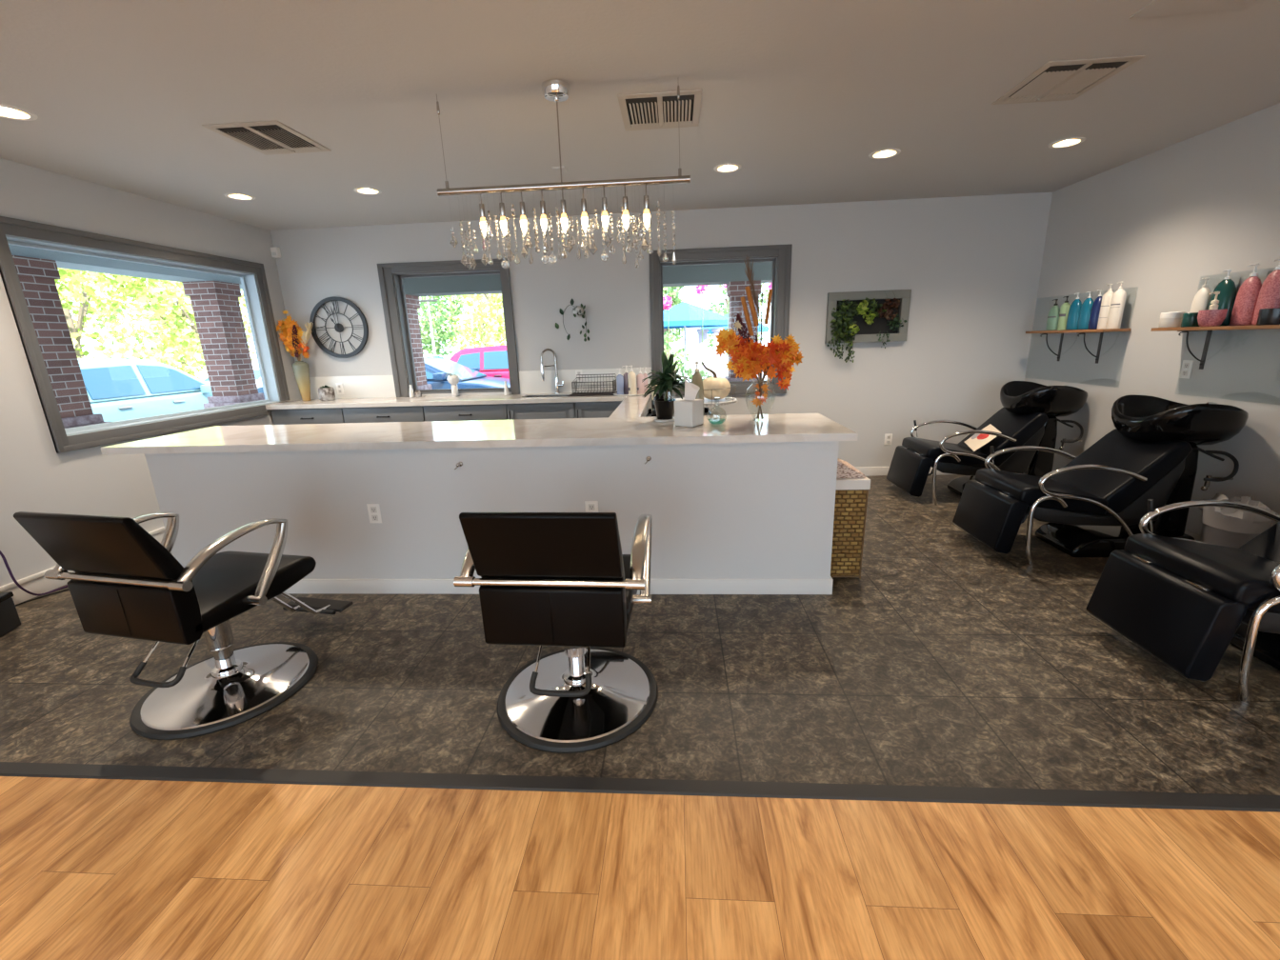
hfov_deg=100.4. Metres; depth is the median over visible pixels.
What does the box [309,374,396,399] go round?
backsplash
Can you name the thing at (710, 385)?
pumpkin
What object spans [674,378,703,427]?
tissue box
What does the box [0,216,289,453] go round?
window
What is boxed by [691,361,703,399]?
pump bottle
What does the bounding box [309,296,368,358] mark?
wall clock
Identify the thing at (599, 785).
trim
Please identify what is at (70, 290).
leafy tree
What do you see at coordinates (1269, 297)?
pump bottle
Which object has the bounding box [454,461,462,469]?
coat hook
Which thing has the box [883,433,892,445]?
wall outlet
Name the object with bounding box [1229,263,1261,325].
pump bottle
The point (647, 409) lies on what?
base cabinet
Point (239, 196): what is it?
recessed light
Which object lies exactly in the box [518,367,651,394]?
backsplash
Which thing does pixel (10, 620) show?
case
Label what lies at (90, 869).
floor
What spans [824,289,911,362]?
wall planter
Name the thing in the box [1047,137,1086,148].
recessed light
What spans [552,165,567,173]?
ceiling sensor
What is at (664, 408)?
pot
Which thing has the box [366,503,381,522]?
wall outlet
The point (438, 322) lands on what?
leafy tree
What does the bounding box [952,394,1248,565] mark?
chair
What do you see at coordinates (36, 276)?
brick pillar
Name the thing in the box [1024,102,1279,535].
wall
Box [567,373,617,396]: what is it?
dish rack
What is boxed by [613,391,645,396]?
tray
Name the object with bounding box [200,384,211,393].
mirror
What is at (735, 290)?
brick pillar
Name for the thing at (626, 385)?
bottle
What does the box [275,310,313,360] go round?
bouquet
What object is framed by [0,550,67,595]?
power cord
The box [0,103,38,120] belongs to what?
recessed light
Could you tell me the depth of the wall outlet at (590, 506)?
2.95 m
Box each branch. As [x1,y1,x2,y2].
[662,295,672,359]
[695,285,707,370]
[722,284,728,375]
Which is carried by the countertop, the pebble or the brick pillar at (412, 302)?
the pebble
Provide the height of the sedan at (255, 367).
1.436 m
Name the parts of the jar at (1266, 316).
lid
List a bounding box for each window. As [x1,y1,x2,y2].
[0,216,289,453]
[377,258,519,397]
[648,243,792,396]
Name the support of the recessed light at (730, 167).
in the ceiling
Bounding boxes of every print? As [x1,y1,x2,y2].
[971,433,979,439]
[977,433,989,439]
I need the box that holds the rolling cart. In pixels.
[645,407,712,417]
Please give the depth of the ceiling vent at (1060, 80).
2.56 m
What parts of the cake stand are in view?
plate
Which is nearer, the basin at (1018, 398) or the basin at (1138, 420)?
the basin at (1138, 420)
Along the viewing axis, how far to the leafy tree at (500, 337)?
21.48 m
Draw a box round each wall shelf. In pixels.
[1025,328,1131,363]
[1150,324,1279,369]
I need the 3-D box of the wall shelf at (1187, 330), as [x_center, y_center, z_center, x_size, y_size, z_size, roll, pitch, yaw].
[3.441,-0.716,2.936,0.200,0.263,1.277,-1,15,4]
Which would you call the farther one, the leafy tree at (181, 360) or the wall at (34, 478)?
the leafy tree at (181, 360)
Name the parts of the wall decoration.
wall pot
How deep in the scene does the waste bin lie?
2.92 m
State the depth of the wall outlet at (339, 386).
5.56 m
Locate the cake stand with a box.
[669,384,738,415]
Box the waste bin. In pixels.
[1198,493,1279,548]
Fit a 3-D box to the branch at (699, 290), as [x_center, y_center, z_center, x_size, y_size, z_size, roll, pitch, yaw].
[1.139,-2.307,9.992,0.239,2.659,0.215,-6,15,-17]
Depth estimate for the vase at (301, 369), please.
5.37 m
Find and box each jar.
[1158,311,1186,327]
[1180,312,1199,327]
[1256,307,1279,325]
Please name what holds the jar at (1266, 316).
on the wall shelf at (1187, 330)
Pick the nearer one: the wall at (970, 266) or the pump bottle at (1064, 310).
the pump bottle at (1064, 310)
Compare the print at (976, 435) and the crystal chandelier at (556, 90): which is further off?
the print at (976, 435)
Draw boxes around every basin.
[524,394,569,397]
[1000,380,1088,417]
[1111,394,1248,445]
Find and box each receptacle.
[370,506,377,512]
[371,515,378,520]
[588,503,594,510]
[1183,362,1189,368]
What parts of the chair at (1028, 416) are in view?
armrest, seat, leg, armrest, frame, backrest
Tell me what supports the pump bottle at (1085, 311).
on the wall shelf at (1080, 331)
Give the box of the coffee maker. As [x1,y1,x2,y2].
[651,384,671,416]
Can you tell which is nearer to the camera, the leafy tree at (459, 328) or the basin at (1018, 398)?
the basin at (1018, 398)
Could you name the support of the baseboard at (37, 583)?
attached to the wall at (34, 478)
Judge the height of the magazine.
0.193 m
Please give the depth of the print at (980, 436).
4.45 m
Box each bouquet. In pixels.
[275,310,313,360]
[715,255,803,419]
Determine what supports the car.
on the ground
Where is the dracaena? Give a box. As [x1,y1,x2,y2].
[641,351,691,421]
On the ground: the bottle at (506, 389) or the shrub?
the shrub
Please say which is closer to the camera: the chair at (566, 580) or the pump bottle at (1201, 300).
the chair at (566, 580)
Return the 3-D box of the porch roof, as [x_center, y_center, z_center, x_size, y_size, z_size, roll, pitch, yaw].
[-0.452,-2.823,7.370,9.735,0.319,0.400,-1,15,4]
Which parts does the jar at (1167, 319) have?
lid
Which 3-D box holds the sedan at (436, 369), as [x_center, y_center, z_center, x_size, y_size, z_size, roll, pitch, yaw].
[-4.783,-2.039,12.116,4.586,1.436,2.200,-1,15,4]
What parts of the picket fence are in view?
rail, post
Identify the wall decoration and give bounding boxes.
[555,298,589,341]
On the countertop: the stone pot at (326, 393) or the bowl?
the stone pot at (326, 393)
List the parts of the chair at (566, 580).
armrest, pedal arm, backrest, plate, pedal arm, seat, armrest, arm mount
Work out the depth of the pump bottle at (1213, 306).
3.15 m
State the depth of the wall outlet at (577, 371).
5.37 m
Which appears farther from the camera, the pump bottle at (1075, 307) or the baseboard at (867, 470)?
the baseboard at (867, 470)
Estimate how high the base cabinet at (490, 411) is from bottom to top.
0.872 m
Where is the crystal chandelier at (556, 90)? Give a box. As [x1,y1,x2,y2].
[436,79,690,269]
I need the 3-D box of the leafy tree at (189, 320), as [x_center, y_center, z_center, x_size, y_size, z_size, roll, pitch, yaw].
[-15.028,-5.430,18.088,3.812,5.839,4.837,-4,15,-9]
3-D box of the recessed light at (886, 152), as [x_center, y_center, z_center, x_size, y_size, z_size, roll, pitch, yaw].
[1.629,-2.222,3.543,0.196,0.106,0.196,-1,15,4]
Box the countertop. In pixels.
[100,367,858,454]
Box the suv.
[449,344,509,379]
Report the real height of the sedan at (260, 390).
1.235 m
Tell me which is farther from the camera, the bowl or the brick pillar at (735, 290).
the brick pillar at (735, 290)
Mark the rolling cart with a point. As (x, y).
(707, 410)
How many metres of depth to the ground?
35.62 m
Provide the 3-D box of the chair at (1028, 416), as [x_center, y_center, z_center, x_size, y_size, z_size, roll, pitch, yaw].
[2.954,-0.336,4.588,1.378,0.968,0.619,-1,15,4]
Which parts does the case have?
lid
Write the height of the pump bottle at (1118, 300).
0.333 m
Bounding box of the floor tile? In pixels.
[0,474,1279,795]
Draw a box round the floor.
[0,776,1279,959]
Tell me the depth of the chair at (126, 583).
2.06 m
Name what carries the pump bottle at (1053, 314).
on the wall shelf at (1080, 331)
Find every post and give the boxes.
[696,328,708,379]
[711,328,722,377]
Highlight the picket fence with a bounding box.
[673,347,767,381]
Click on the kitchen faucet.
(557, 385)
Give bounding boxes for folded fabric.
[836,458,865,478]
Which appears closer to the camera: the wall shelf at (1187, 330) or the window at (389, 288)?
the wall shelf at (1187, 330)
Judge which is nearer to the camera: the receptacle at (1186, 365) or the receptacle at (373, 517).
the receptacle at (373, 517)
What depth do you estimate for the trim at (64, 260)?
5.65 m
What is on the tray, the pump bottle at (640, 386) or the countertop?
the pump bottle at (640, 386)
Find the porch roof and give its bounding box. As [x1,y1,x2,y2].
[402,261,772,296]
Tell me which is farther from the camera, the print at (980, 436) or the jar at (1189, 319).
the print at (980, 436)
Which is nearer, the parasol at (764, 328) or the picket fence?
the parasol at (764, 328)
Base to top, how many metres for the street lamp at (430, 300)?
3.400 m
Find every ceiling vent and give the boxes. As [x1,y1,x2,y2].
[201,120,331,155]
[617,89,701,130]
[991,54,1145,104]
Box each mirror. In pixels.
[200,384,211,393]
[432,372,445,379]
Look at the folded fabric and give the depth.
3.04 m
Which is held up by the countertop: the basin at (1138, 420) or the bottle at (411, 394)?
the bottle at (411, 394)
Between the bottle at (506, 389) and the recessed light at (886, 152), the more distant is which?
the bottle at (506, 389)
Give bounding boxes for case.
[0,591,21,638]
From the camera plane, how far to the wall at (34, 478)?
3.49 m
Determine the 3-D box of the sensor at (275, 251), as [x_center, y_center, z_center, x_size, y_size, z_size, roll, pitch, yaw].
[-3.582,-2.236,5.244,0.065,0.090,0.057,-1,15,4]
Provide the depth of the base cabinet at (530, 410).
5.00 m
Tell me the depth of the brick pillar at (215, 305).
6.99 m
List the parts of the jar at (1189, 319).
lid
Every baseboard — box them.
[0,526,165,604]
[284,576,832,594]
[856,466,951,476]
[1184,529,1200,540]
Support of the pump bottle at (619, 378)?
on the tray
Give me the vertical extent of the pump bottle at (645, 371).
0.233 m
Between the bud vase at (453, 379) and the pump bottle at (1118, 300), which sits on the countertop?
the bud vase at (453, 379)
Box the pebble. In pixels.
[414,389,421,397]
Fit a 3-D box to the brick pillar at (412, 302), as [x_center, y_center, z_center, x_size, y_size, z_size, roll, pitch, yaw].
[-3.418,-1.587,7.889,0.520,2.149,0.520,-1,15,4]
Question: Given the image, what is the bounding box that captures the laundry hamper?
[830,477,870,578]
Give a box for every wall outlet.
[335,382,343,394]
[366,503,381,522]
[575,369,582,381]
[584,500,598,512]
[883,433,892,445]
[1179,360,1193,379]
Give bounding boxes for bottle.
[408,384,414,397]
[503,380,509,395]
[616,368,623,394]
[621,365,628,394]
[623,372,628,394]
[627,365,636,394]
[636,367,644,394]
[641,367,648,392]
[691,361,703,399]
[1045,299,1059,330]
[1057,296,1070,330]
[1065,292,1081,330]
[1077,291,1093,329]
[1087,289,1102,329]
[1097,283,1114,329]
[1106,280,1126,328]
[1189,277,1211,312]
[1207,269,1236,325]
[1208,291,1219,309]
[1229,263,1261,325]
[1251,258,1279,325]
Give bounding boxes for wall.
[0,158,301,586]
[144,440,839,579]
[270,192,1052,467]
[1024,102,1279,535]
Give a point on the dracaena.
(664, 408)
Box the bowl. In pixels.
[1197,309,1227,326]
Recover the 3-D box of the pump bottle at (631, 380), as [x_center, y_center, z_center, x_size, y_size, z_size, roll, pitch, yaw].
[-0.075,-0.921,4.928,0.072,0.268,0.072,-1,15,4]
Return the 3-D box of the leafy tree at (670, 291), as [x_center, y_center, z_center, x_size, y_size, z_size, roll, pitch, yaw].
[0.639,-4.051,14.344,1.638,4.098,1.867,-4,15,-8]
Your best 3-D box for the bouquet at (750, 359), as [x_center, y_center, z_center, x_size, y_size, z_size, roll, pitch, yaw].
[0.695,-0.819,3.109,0.523,0.933,0.206,-1,15,4]
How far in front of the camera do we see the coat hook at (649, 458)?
2.83 m
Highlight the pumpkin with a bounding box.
[701,361,730,399]
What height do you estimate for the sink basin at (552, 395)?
0.185 m
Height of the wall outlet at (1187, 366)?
0.116 m
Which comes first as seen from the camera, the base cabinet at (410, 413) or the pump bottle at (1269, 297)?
the pump bottle at (1269, 297)
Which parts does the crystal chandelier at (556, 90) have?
candle bulb, candle bulb, candle bulb, candle bulb, stem, candle bulb, candle bulb, candle bulb, candle bulb, candle bulb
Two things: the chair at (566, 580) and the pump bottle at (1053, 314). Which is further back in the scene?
the pump bottle at (1053, 314)
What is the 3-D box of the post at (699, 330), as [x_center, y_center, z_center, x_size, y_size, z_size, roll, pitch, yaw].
[1.310,-2.195,11.147,0.240,1.850,0.260,-1,15,4]
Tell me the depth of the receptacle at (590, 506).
2.95 m
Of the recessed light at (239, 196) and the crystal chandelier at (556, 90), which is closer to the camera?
the crystal chandelier at (556, 90)
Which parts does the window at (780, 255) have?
sash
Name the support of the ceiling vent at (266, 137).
in the ceiling
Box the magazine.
[964,424,1001,451]
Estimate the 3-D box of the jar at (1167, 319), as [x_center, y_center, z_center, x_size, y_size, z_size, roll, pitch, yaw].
[3.431,-1.033,3.442,0.120,0.095,0.120,-1,15,4]
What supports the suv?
on the ground
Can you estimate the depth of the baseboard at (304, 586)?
3.04 m
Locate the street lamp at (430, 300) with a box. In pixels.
[419,299,438,355]
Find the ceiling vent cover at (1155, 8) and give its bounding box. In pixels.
[1129,0,1260,19]
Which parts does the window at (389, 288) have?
sash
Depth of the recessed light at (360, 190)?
4.04 m
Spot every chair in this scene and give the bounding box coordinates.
[13,511,353,739]
[453,512,658,753]
[886,380,1088,505]
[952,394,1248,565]
[1085,499,1279,702]
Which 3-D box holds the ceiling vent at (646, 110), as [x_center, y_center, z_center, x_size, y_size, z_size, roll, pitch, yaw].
[0.108,-1.919,2.788,0.410,0.016,0.450,-1,15,4]
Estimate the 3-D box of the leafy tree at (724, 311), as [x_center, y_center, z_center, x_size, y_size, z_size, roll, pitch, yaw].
[2.982,-5.090,16.608,2.288,4.816,2.311,-1,15,4]
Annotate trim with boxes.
[0,761,1279,812]
[8,244,242,289]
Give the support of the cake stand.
on the rolling cart
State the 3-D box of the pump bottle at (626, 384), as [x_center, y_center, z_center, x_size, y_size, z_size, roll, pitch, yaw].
[-0.126,-0.945,5.034,0.060,0.263,0.060,-14,19,-39]
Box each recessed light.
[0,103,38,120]
[223,192,255,199]
[353,186,381,194]
[713,162,741,172]
[868,148,900,159]
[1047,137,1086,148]
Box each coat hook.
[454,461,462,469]
[644,456,651,464]
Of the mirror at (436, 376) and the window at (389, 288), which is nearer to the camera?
the window at (389, 288)
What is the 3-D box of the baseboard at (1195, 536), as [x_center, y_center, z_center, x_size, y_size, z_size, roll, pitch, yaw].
[3.434,0.987,1.183,0.013,0.090,8.627,-1,15,4]
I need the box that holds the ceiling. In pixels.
[0,0,1279,230]
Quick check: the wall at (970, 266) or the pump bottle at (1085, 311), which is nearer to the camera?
the pump bottle at (1085, 311)
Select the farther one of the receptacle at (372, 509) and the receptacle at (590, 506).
the receptacle at (372, 509)
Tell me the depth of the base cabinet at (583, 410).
4.97 m
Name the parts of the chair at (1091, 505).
armrest, seat, leg, armrest, frame, backrest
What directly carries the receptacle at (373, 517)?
attached to the wall outlet at (374, 513)
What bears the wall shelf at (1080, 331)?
attached to the wall at (1162, 222)
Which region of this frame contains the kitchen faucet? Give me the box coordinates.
[540,348,563,393]
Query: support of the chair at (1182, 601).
on the floor tile
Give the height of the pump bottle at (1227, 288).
0.323 m
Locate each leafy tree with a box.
[54,267,207,379]
[59,271,98,302]
[59,272,252,379]
[120,275,255,374]
[417,295,468,357]
[425,293,503,349]
[443,293,506,347]
[662,286,689,371]
[699,282,769,364]
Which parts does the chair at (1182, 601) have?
recline lever, seat, armrest, leg, backrest, frame, armrest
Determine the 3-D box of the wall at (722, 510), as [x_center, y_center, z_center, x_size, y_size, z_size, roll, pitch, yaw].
[-0.862,0.152,3.360,3.873,0.873,0.704,-1,15,4]
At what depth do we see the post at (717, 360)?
10.95 m
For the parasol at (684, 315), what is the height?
2.460 m
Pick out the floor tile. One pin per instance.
(952, 659)
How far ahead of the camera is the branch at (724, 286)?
9.80 m
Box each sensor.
[270,247,280,258]
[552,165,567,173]
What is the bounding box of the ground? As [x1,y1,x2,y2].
[195,356,766,381]
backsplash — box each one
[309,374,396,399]
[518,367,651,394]
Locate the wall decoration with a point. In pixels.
(577, 310)
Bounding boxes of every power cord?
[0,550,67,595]
[15,588,68,606]
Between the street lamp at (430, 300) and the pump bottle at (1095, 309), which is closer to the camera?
the pump bottle at (1095, 309)
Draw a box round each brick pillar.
[12,255,110,428]
[181,280,265,408]
[404,294,432,389]
[724,280,761,380]
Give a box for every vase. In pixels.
[291,360,310,400]
[444,372,461,396]
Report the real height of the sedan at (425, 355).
1.436 m
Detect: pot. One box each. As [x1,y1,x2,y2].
[318,385,335,400]
[653,399,675,419]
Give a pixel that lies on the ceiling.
(798, 94)
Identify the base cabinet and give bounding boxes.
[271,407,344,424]
[342,405,425,422]
[423,403,508,421]
[506,401,575,419]
[574,400,622,418]
[642,403,648,417]
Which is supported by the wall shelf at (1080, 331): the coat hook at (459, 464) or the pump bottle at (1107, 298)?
the pump bottle at (1107, 298)
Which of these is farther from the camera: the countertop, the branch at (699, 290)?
the branch at (699, 290)
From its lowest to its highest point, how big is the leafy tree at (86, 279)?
7.419 m
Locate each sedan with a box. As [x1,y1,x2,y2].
[202,360,261,385]
[257,384,264,397]
[423,354,448,359]
[423,357,510,389]
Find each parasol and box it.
[663,300,727,376]
[697,314,768,334]
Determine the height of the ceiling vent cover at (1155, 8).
0.006 m
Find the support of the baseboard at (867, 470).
attached to the wall at (970, 266)
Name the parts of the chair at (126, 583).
backrest, armrest, pedal arm, pedal arm, plate, armrest, seat, arm mount, footrest arm, footrest arm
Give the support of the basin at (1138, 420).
in the chair at (1091, 505)
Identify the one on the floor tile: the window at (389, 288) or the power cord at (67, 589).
the power cord at (67, 589)
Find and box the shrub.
[677,367,712,381]
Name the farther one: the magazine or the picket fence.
the picket fence

